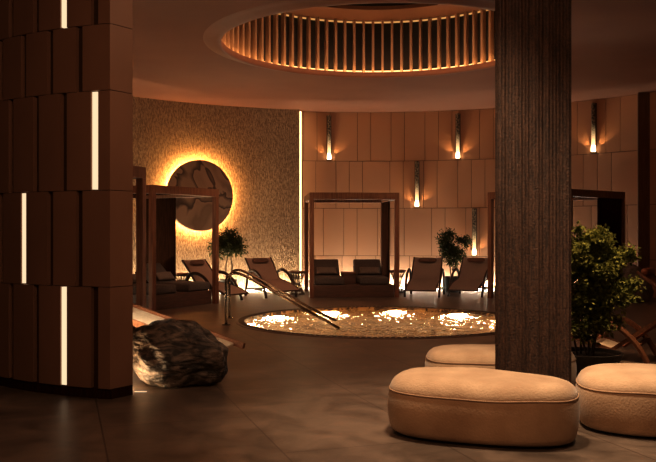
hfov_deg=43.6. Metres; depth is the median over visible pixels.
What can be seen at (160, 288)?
mattress
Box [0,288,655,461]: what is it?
floor
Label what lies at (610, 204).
daybed
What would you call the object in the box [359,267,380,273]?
pillow
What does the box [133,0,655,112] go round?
ceiling
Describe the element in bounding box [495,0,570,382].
pillar
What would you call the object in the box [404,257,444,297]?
sun lounger
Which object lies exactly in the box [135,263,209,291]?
mattress
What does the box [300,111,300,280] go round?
light
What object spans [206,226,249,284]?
potted tree
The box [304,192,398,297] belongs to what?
daybed
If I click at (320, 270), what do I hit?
pillow
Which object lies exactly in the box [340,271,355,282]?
box
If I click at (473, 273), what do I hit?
sun lounger
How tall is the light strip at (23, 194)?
0.930 m
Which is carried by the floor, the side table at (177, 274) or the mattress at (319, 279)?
the side table at (177, 274)
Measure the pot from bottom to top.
0.220 m
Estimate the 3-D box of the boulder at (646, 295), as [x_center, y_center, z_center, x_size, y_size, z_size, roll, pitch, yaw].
[7.057,1.199,19.188,1.004,0.902,0.847,0,0,0]
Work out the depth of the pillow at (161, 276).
18.75 m
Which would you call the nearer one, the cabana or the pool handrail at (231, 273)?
the pool handrail at (231, 273)
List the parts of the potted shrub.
stem, stem, stem, stem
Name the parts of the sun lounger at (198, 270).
rail, rail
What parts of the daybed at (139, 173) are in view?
post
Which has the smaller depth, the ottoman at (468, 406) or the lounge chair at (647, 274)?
the ottoman at (468, 406)
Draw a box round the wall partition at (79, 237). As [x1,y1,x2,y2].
[0,0,132,388]
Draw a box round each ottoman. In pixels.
[387,367,579,448]
[425,344,576,384]
[575,363,655,438]
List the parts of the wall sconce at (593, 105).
plate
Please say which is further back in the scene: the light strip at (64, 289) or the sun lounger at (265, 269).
the sun lounger at (265, 269)
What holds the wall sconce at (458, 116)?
attached to the wall at (376, 152)
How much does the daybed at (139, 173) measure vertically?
2.600 m
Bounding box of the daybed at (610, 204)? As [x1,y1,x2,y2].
[488,189,624,298]
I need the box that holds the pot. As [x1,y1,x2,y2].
[571,347,623,373]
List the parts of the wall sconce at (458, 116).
plate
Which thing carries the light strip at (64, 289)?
attached to the wall partition at (79, 237)
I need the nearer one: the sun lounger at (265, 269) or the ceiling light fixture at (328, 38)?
the ceiling light fixture at (328, 38)
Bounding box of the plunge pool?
[235,306,494,338]
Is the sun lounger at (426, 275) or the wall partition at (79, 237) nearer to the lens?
the wall partition at (79, 237)
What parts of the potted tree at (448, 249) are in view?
pot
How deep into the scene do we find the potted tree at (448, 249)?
22.13 m
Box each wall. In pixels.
[133,96,299,289]
[301,92,655,297]
[637,92,651,268]
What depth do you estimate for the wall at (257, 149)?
22.75 m
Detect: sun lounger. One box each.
[182,259,248,299]
[244,257,299,297]
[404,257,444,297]
[447,257,487,297]
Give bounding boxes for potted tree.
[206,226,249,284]
[435,227,472,291]
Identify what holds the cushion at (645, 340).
on the lounge chair at (608, 343)
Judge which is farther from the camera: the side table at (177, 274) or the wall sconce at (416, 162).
the wall sconce at (416, 162)
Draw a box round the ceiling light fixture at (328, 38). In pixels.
[203,0,494,77]
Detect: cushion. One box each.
[623,324,655,346]
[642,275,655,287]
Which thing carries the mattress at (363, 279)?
on the daybed at (346, 290)
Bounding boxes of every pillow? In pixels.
[156,272,174,280]
[316,267,337,273]
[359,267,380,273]
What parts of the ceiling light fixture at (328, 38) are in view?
plate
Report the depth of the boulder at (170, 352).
8.60 m
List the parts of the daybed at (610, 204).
post, post, post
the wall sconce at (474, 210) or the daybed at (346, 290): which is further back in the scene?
the wall sconce at (474, 210)
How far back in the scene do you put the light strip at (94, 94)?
8.07 m
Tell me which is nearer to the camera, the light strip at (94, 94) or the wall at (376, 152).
the light strip at (94, 94)
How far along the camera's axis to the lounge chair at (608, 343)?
10.45 m
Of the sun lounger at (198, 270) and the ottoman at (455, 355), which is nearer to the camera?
the ottoman at (455, 355)
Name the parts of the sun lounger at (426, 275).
rail, rail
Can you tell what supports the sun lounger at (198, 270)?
on the floor
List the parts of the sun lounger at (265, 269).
rail, rail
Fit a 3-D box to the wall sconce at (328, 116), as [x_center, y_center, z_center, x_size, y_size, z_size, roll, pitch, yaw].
[0.033,-2.700,23.737,0.140,1.300,0.124,0,0,-6]
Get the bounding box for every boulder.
[133,318,227,387]
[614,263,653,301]
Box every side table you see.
[176,273,188,280]
[288,271,305,294]
[390,269,405,292]
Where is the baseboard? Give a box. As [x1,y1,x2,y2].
[0,377,132,398]
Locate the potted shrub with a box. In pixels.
[571,220,645,373]
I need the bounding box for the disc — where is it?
[167,160,232,230]
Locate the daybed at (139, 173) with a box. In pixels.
[133,165,145,330]
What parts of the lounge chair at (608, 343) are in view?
seat rail, arched leg, rail, arched leg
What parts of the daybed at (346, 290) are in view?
post, post, post, post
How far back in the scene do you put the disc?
21.97 m
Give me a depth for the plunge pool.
15.18 m
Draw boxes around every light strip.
[22,193,25,282]
[62,0,66,27]
[62,287,66,384]
[92,92,97,189]
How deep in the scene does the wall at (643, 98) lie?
20.41 m
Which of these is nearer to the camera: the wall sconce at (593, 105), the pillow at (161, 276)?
the pillow at (161, 276)
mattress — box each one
[133,282,175,294]
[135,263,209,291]
[314,259,343,284]
[353,259,388,284]
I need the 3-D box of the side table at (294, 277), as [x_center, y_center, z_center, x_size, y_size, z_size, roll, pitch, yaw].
[-0.800,1.346,21.350,0.460,0.613,0.460,0,0,0]
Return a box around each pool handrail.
[222,272,339,327]
[227,269,336,320]
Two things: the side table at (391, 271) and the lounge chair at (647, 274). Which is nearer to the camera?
the lounge chair at (647, 274)
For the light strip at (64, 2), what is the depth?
8.21 m
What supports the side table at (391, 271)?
on the floor
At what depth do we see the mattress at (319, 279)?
21.19 m
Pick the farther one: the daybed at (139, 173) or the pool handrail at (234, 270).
the pool handrail at (234, 270)
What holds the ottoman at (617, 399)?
on the floor
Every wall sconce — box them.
[327,115,330,159]
[415,161,418,206]
[456,113,460,158]
[472,208,476,255]
[591,103,596,152]
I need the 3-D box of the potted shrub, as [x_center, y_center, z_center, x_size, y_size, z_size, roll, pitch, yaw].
[3.092,0.761,9.710,1.268,1.779,0.839,0,0,17]
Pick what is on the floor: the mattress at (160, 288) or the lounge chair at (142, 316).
the lounge chair at (142, 316)
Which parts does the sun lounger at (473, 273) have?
rail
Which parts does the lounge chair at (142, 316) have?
rail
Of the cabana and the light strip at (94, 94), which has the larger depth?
the cabana
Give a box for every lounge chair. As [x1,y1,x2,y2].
[133,303,178,326]
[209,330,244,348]
[571,316,655,362]
[636,267,655,287]

